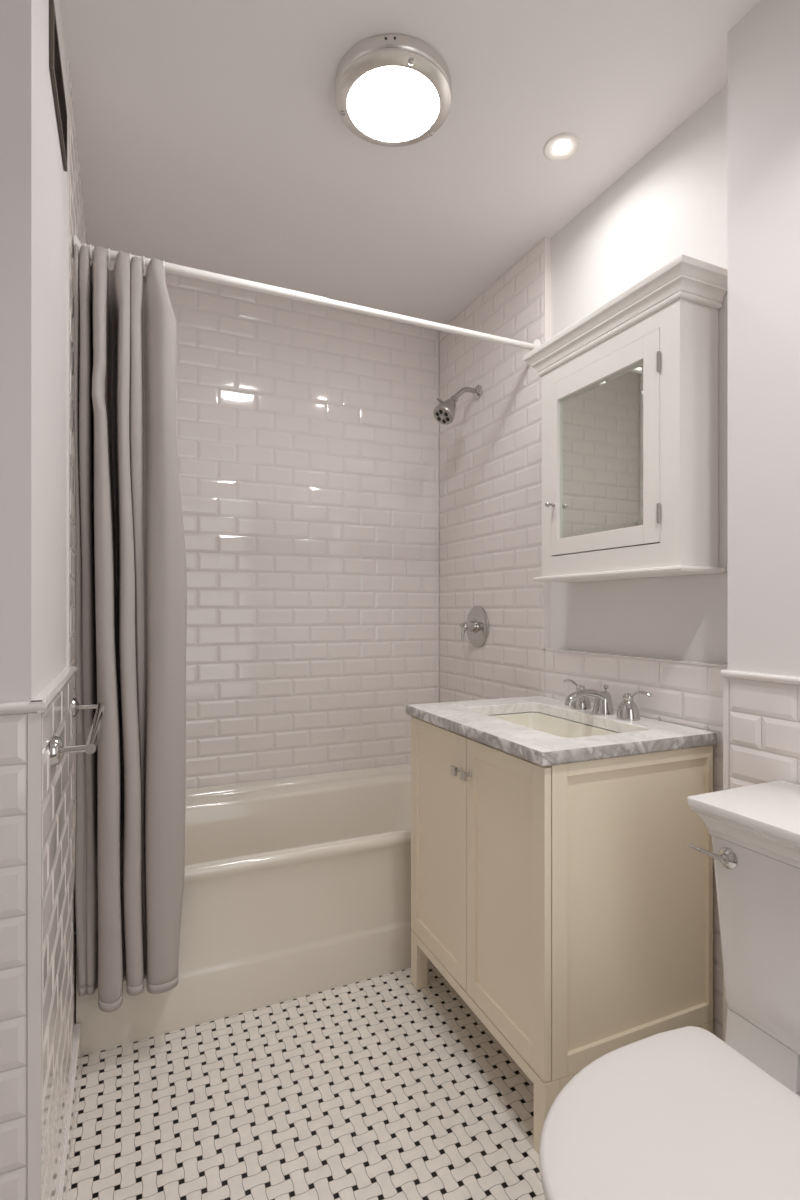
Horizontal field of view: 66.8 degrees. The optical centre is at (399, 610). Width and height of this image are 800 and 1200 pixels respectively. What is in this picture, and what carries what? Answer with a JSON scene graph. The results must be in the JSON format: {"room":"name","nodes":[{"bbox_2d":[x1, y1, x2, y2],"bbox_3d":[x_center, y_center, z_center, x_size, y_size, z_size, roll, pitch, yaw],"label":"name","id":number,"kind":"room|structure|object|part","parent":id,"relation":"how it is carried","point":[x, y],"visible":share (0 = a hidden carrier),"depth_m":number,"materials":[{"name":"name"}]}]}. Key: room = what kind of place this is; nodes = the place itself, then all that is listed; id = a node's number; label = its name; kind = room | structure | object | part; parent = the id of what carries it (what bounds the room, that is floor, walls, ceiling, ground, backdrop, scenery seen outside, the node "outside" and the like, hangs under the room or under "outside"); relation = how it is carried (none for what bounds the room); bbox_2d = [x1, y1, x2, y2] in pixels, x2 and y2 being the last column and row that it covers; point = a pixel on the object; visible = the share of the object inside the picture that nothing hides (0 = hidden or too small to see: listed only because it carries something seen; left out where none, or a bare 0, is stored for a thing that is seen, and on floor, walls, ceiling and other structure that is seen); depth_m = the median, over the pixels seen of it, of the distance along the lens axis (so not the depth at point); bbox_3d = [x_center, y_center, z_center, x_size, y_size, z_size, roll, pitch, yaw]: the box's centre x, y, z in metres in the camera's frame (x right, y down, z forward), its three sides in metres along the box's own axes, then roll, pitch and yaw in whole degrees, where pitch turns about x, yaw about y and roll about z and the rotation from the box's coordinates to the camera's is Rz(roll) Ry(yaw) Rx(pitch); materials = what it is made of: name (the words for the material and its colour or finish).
{"room":"bathroom","nodes":[
{"label":"bathroom","id":0,"kind":"room"},
{"bbox_2d":[0,0,87,1199],"bbox_3d":[-1.322,-0.066,1.506,0.932,2.607,1.671,0,0,-24],"label":"wall","id":1,"kind":"structure","parent":0,"point":[42,206],"depth_m":0.94,"materials":[{"name":"white paint"}]},
{"bbox_2d":[0,700,46,714],"bbox_3d":[-0.931,0.149,0.770,0.838,0.017,0.024,0,0,-24],"label":"trim","id":2,"kind":"structure","parent":1,"relation":"attached to","point":[23,706],"depth_m":0.92,"materials":[{"name":"tile"}]},
{"bbox_2d":[29,667,76,712],"bbox_3d":[-0.687,0.149,1.223,0.024,0.017,0.644,0,0,-24],"label":"trim","id":3,"kind":"structure","parent":1,"relation":"attached to","point":[50,692],"depth_m":1.11,"materials":[{"name":"tile"}]},
{"bbox_2d":[50,0,66,171],"bbox_3d":[-0.727,-1.104,1.296,0.008,0.136,0.302,0,0,-24],"label":"picture frame","id":4,"kind":"object","parent":1,"relation":"in","point":[56,73],"visible":1,"depth_m":1.25,"materials":[{"name":"metal"}]},
{"bbox_2d":[58,1023,80,1199],"bbox_3d":[-0.722,1.189,1.303,0.018,0.098,0.816,0,0,-24],"label":"baseboard","id":5,"kind":"structure","parent":1,"relation":"attached to","point":[66,1160],"depth_m":1.40,"materials":[{"name":"tile"}]},
{"bbox_2d":[50,697,104,765],"bbox_3d":[-0.699,0.250,1.331,0.080,0.053,0.582,0,0,-24],"label":"towel bar","id":6,"kind":"object","parent":1,"relation":"attached to","point":[57,748],"visible":0.89,"depth_m":1.10,"materials":[{"name":"silver metal"}]},
{"bbox_3d":[-0.586,0.250,1.092,0.048,0.014,0.014,0,0,-24],"label":"post","id":7,"kind":"part","parent":6,"relation":"part of","materials":[{"name":"silver metal"}]},
{"bbox_3d":[-0.808,0.250,1.572,0.057,0.014,0.014,0,0,-24],"label":"post","id":8,"kind":"part","parent":6,"relation":"part of","materials":[{"name":"silver metal"}]},
{"bbox_2d":[74,235,540,350],"bbox_3d":[-0.185,-0.979,1.951,1.522,0.060,0.060,0,0,-24],"label":"curtain rod","id":9,"kind":"object","parent":1,"relation":"attached to","point":[171,268],"visible":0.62,"depth_m":1.90,"materials":[{"name":"white metal"}]},
{"bbox_2d":[89,244,91,261],"bbox_3d":[-0.843,-0.973,1.654,0.006,0.045,0.045,0,0,-24],"label":"curtain ring","id":10,"kind":"object","parent":9,"relation":"hanging from","point":[90,245],"visible":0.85,"depth_m":1.64,"materials":[{"name":"white metal"}]},
{"bbox_2d":[108,248,109,265],"bbox_3d":[-0.802,-0.973,1.672,0.006,0.045,0.045,0,0,-24],"label":"curtain ring","id":11,"kind":"object","parent":9,"relation":"hanging from","point":[108,248],"visible":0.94,"depth_m":1.66,"materials":[{"name":"white metal"}]},
{"bbox_2d":[74,244,186,1011],"bbox_3d":[-0.757,0.051,1.719,0.288,2.042,0.176,0,0,-24],"label":"shower curtain","id":12,"kind":"object","parent":9,"relation":"hanging from","point":[131,576],"visible":0.98,"depth_m":1.66,"materials":[{"name":"fabric"}]},
{"bbox_2d":[143,256,144,272],"bbox_3d":[-0.722,-0.973,1.708,0.006,0.045,0.045,0,0,-24],"label":"curtain ring","id":13,"kind":"object","parent":9,"relation":"hanging from","point":[143,256],"visible":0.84,"depth_m":1.69,"materials":[{"name":"white metal"}]},
{"bbox_2d":[90,257,438,788],"bbox_3d":[-0.880,-0.066,2.554,2.601,2.607,0.124,0,0,-24],"label":"wall","id":14,"kind":"structure","parent":0,"point":[307,434],"depth_m":2.69,"materials":[{"name":"white tile"}]},
{"bbox_2d":[67,962,560,1199],"bbox_3d":[-0.119,1.288,0.842,2.376,0.100,3.632,0,0,-24],"label":"floor","id":15,"kind":"structure","parent":0,"point":[384,1087],"depth_m":1.51,"materials":[{"name":"tile"}]},
{"bbox_2d":[76,763,430,1055],"bbox_3d":[-0.352,0.986,2.320,1.520,0.505,0.734,0,0,-24],"label":"bathtub","id":16,"kind":"object","parent":15,"relation":"on","point":[298,886],"visible":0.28,"depth_m":1.98,"materials":[{"name":"beige ceramic"}]},
{"bbox_2d":[185,763,410,869],"bbox_3d":[-0.354,0.921,2.325,1.520,0.377,0.723,0,0,-24],"label":"basin","id":17,"kind":"object","parent":16,"relation":"in","point":[359,819],"depth_m":2.50,"materials":[{"name":"beige ceramic"}]},
{"bbox_2d":[411,716,712,1153],"bbox_3d":[0.411,0.793,1.790,0.556,0.889,0.724,0,0,-23],"label":"vanity cabinet","id":18,"kind":"object","parent":15,"relation":"on","point":[569,906],"visible":0.8,"depth_m":1.50,"materials":[{"name":"beige paint"}]},
{"bbox_3d":[0.064,1.150,2.009,0.042,0.176,0.043,0,0,-23],"label":"leg","id":19,"kind":"part","parent":18,"relation":"part of","materials":[{"name":"beige paint"}]},
{"bbox_3d":[0.118,0.701,1.855,0.007,0.614,0.281,0,0,-23],"label":"door panel","id":20,"kind":"part","parent":18,"relation":"part of","materials":[{"name":"beige paint"}]},
{"bbox_3d":[0.118,0.706,1.855,0.018,0.704,0.368,0,0,-23],"label":"door","id":21,"kind":"part","parent":18,"relation":"part of","materials":[{"name":"beige paint"}]},
{"bbox_3d":[0.159,0.450,1.704,0.026,0.025,0.025,0,0,-23],"label":"knob","id":22,"kind":"part","parent":18,"relation":"part of","materials":[{"name":"silver metal"}]},
{"bbox_3d":[0.181,0.450,1.654,0.026,0.025,0.025,0,0,-23],"label":"knob","id":23,"kind":"part","parent":18,"relation":"part of","materials":[{"name":"silver metal"}]},
{"bbox_3d":[0.194,1.077,1.695,0.029,0.029,0.638,0,0,-23],"label":"rail","id":24,"kind":"part","parent":18,"relation":"part of","materials":[{"name":"beige paint"}]},
{"bbox_3d":[0.263,0.701,1.523,0.007,0.614,0.264,0,0,-23],"label":"door panel","id":25,"kind":"part","parent":18,"relation":"part of","materials":[{"name":"beige paint"}]},
{"bbox_3d":[0.262,0.706,1.523,0.018,0.704,0.351,0,0,-23],"label":"door","id":26,"kind":"part","parent":18,"relation":"part of","materials":[{"name":"beige paint"}]},
{"bbox_3d":[0.335,1.150,1.386,0.042,0.176,0.043,0,0,-23],"label":"leg","id":27,"kind":"part","parent":18,"relation":"part of","materials":[{"name":"beige paint"}]},
{"bbox_2d":[406,696,716,765],"bbox_3d":[0.417,0.332,1.794,0.547,0.031,0.747,0,0,-23],"label":"countertop","id":28,"kind":"structure","parent":18,"relation":"on","point":[471,719],"depth_m":1.59,"materials":[{"name":"stone"}]},
{"bbox_2d":[489,712,619,737],"bbox_3d":[0.438,0.418,1.790,0.301,0.141,0.530,0,0,-23],"label":"sink","id":29,"kind":"object","parent":28,"relation":"in","point":[561,727],"visible":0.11,"depth_m":1.98,"materials":[{"name":"white ceramic"}]},
{"bbox_2d":[563,679,651,720],"bbox_3d":[0.572,0.272,1.836,0.176,0.088,0.370,0,0,-23],"label":"faucet","id":30,"kind":"object","parent":28,"relation":"on","point":[628,710],"visible":1,"depth_m":1.82,"materials":[{"name":"silver metal"}]},
{"bbox_3d":[0.564,0.241,1.992,0.015,0.027,0.078,0,0,-20],"label":"lever","id":31,"kind":"part","parent":30,"relation":"part of","materials":[{"name":"silver metal"}]},
{"bbox_3d":[0.582,0.288,1.953,0.065,0.055,0.065,0,0,-23],"label":"handle","id":32,"kind":"part","parent":30,"relation":"part of","materials":[{"name":"silver metal"}]},
{"bbox_3d":[0.564,0.262,1.833,0.152,0.050,0.046,0,0,-23],"label":"spout","id":33,"kind":"part","parent":30,"relation":"part of","materials":[{"name":"silver metal"}]},
{"bbox_3d":[0.623,0.281,1.859,0.065,0.069,0.065,0,0,-23],"label":"spout","id":34,"kind":"part","parent":30,"relation":"part of","materials":[{"name":"silver metal"}]},
{"bbox_3d":[0.664,0.288,1.764,0.065,0.055,0.065,0,0,-23],"label":"handle","id":35,"kind":"part","parent":30,"relation":"part of","materials":[{"name":"silver metal"}]},
{"bbox_3d":[0.680,0.241,1.724,0.015,0.027,0.078,0,0,-27],"label":"lever","id":36,"kind":"part","parent":30,"relation":"part of","materials":[{"name":"silver metal"}]},
{"bbox_3d":[0.562,1.077,1.474,0.443,0.029,0.023,0,0,-23],"label":"rail","id":37,"kind":"part","parent":18,"relation":"part of","materials":[{"name":"beige paint"}]},
{"bbox_3d":[0.572,0.705,1.476,0.509,0.712,0.020,0,0,-23],"label":"frame","id":38,"kind":"part","parent":18,"relation":"part of","materials":[{"name":"beige paint"}]},
{"bbox_3d":[0.782,1.150,1.580,0.042,0.176,0.043,0,0,-23],"label":"leg","id":39,"kind":"part","parent":18,"relation":"part of","materials":[{"name":"beige paint"}]},
{"bbox_2d":[539,781,799,1199],"bbox_3d":[0.561,0.802,0.918,0.785,0.872,0.504,0,0,-24],"label":"toilet","id":40,"kind":"object","parent":15,"relation":"on","point":[684,1113],"visible":1,"depth_m":0.99,"materials":[{"name":"white ceramic"}]},
{"bbox_3d":[0.419,0.772,0.853,0.472,0.020,0.413,0,0,-24],"label":"seat lid","id":41,"kind":"part","parent":40,"relation":"part of","materials":[{"name":"white plastic"}]},
{"bbox_3d":[0.586,0.464,1.160,0.064,0.016,0.015,0,0,43],"label":"lever arm","id":42,"kind":"part","parent":40,"relation":"part of","materials":[{"name":"silver metal"}]},
{"bbox_3d":[0.612,0.467,1.140,0.019,0.039,0.039,0,0,-24],"label":"flush lever","id":43,"kind":"part","parent":40,"relation":"part of","materials":[{"name":"silver metal"}]},
{"bbox_3d":[0.792,0.400,1.022,0.279,0.069,0.504,0,0,-24],"label":"tank lid","id":44,"kind":"part","parent":40,"relation":"part of","materials":[{"name":"white ceramic"}]},
{"bbox_3d":[0.801,0.599,1.026,0.238,0.326,0.448,0,0,-24],"label":"tank","id":45,"kind":"part","parent":40,"relation":"part of","materials":[{"name":"white ceramic"}]},
{"bbox_2d":[60,0,760,330],"bbox_3d":[-0.121,-1.419,0.906,2.626,0.100,3.752,0,0,-24],"label":"ceiling","id":46,"kind":"structure","parent":0,"point":[212,136],"depth_m":1.72,"materials":[{"name":"white paint"}]},
{"bbox_2d":[335,33,451,146],"bbox_3d":[-0.018,-1.337,1.590,0.305,0.063,0.305,0,0,-24],"label":"ceiling light","id":47,"kind":"object","parent":46,"relation":"attached to","point":[392,90],"visible":1,"depth_m":1.54,"materials":[{"name":"silver metal"}]},
{"bbox_2d":[348,66,438,141],"bbox_3d":[-0.018,-1.315,1.590,0.238,0.019,0.238,0,0,-24],"label":"diffuser","id":48,"kind":"object","parent":47,"relation":"attached to","point":[386,103],"depth_m":1.57,"materials":[{"name":"glass"}]},
{"bbox_2d":[543,133,580,160],"bbox_3d":[0.479,-1.367,1.793,0.107,0.005,0.107,0,0,-24],"label":"recessed light","id":49,"kind":"object","parent":46,"relation":"in","point":[563,146],"visible":1,"depth_m":1.79,"materials":[{"name":"white paint"}]},
{"bbox_2d":[439,84,727,1040],"bbox_3d":[0.593,-0.066,2.296,0.178,2.607,1.808,0,0,-24],"label":"wall","id":50,"kind":"structure","parent":0,"point":[666,638],"depth_m":2.14,"materials":[{"name":"white paint"}]},
{"bbox_2d":[433,385,481,424],"bbox_3d":[0.247,-0.881,2.575,0.223,0.193,0.098,0,0,-24],"label":"showerhead","id":51,"kind":"object","parent":50,"relation":"attached to","point":[444,413],"visible":1,"depth_m":2.54,"materials":[{"name":"silver metal"}]},
{"bbox_3d":[0.278,-0.927,2.610,0.124,0.070,0.021,0,0,-24],"label":"shower arm","id":52,"kind":"part","parent":51,"relation":"part of","materials":[{"name":"silver metal"}]},
{"bbox_2d":[460,606,488,646],"bbox_3d":[0.298,0.070,2.624,0.089,0.178,0.178,0,0,-24],"label":"shower valve","id":53,"kind":"object","parent":50,"relation":"attached to","point":[476,625],"visible":1,"depth_m":2.61,"materials":[{"name":"silver metal"}]},
{"bbox_3d":[0.274,0.098,2.611,0.033,0.066,0.021,0,0,-44],"label":"lever","id":54,"kind":"part","parent":53,"relation":"part of","materials":[{"name":"silver metal"}]},
{"bbox_2d":[523,254,727,581],"bbox_3d":[0.639,-0.484,1.816,0.186,0.773,0.653,0,0,-24],"label":"medicine cabinet","id":55,"kind":"object","parent":50,"relation":"attached to","point":[630,388],"visible":0.99,"depth_m":1.67,"materials":[{"name":"white paint"}]},
{"bbox_3d":[0.490,-0.345,1.984,0.033,0.016,0.016,0,0,-24],"label":"knob","id":56,"kind":"part","parent":55,"relation":"part of","materials":[{"name":"silver metal"}]},
{"bbox_2d":[560,360,642,537],"bbox_3d":[0.597,-0.458,1.816,0.005,0.453,0.360,0,0,-24],"label":"mirror","id":57,"kind":"object","parent":55,"relation":"attached to","point":[601,416],"depth_m":1.80,"materials":[{"name":"clear glass"}]},
{"bbox_3d":[0.600,-0.462,1.804,0.019,0.564,0.445,0,0,-24],"label":"door","id":58,"kind":"part","parent":55,"relation":"part of","materials":[{"name":"white paint"}]},
{"bbox_3d":[0.604,-0.457,1.800,0.020,0.690,0.561,0,0,-24],"label":"frame","id":59,"kind":"part","parent":55,"relation":"part of","materials":[{"name":"white paint"}]},
{"bbox_3d":[0.639,-0.831,1.816,0.186,0.078,0.653,0,0,-24],"label":"crown moulding","id":60,"kind":"part","parent":55,"relation":"part of","materials":[{"name":"white paint"}]},
{"bbox_2d":[723,0,799,1041],"bbox_3d":[1.306,-0.066,0.587,0.288,2.607,1.994,0,0,-24],"label":"wall","id":61,"kind":"structure","parent":0,"point":[761,719],"depth_m":1.35,"materials":[{"name":"white paint"}]},
{"bbox_2d":[720,670,799,684],"bbox_3d":[1.157,0.149,0.575,0.024,0.017,1.894,0,0,-24],"label":"trim","id":62,"kind":"structure","parent":61,"relation":"attached to","point":[784,679],"depth_m":1.34,"materials":[{"name":"tile"}]}
]}

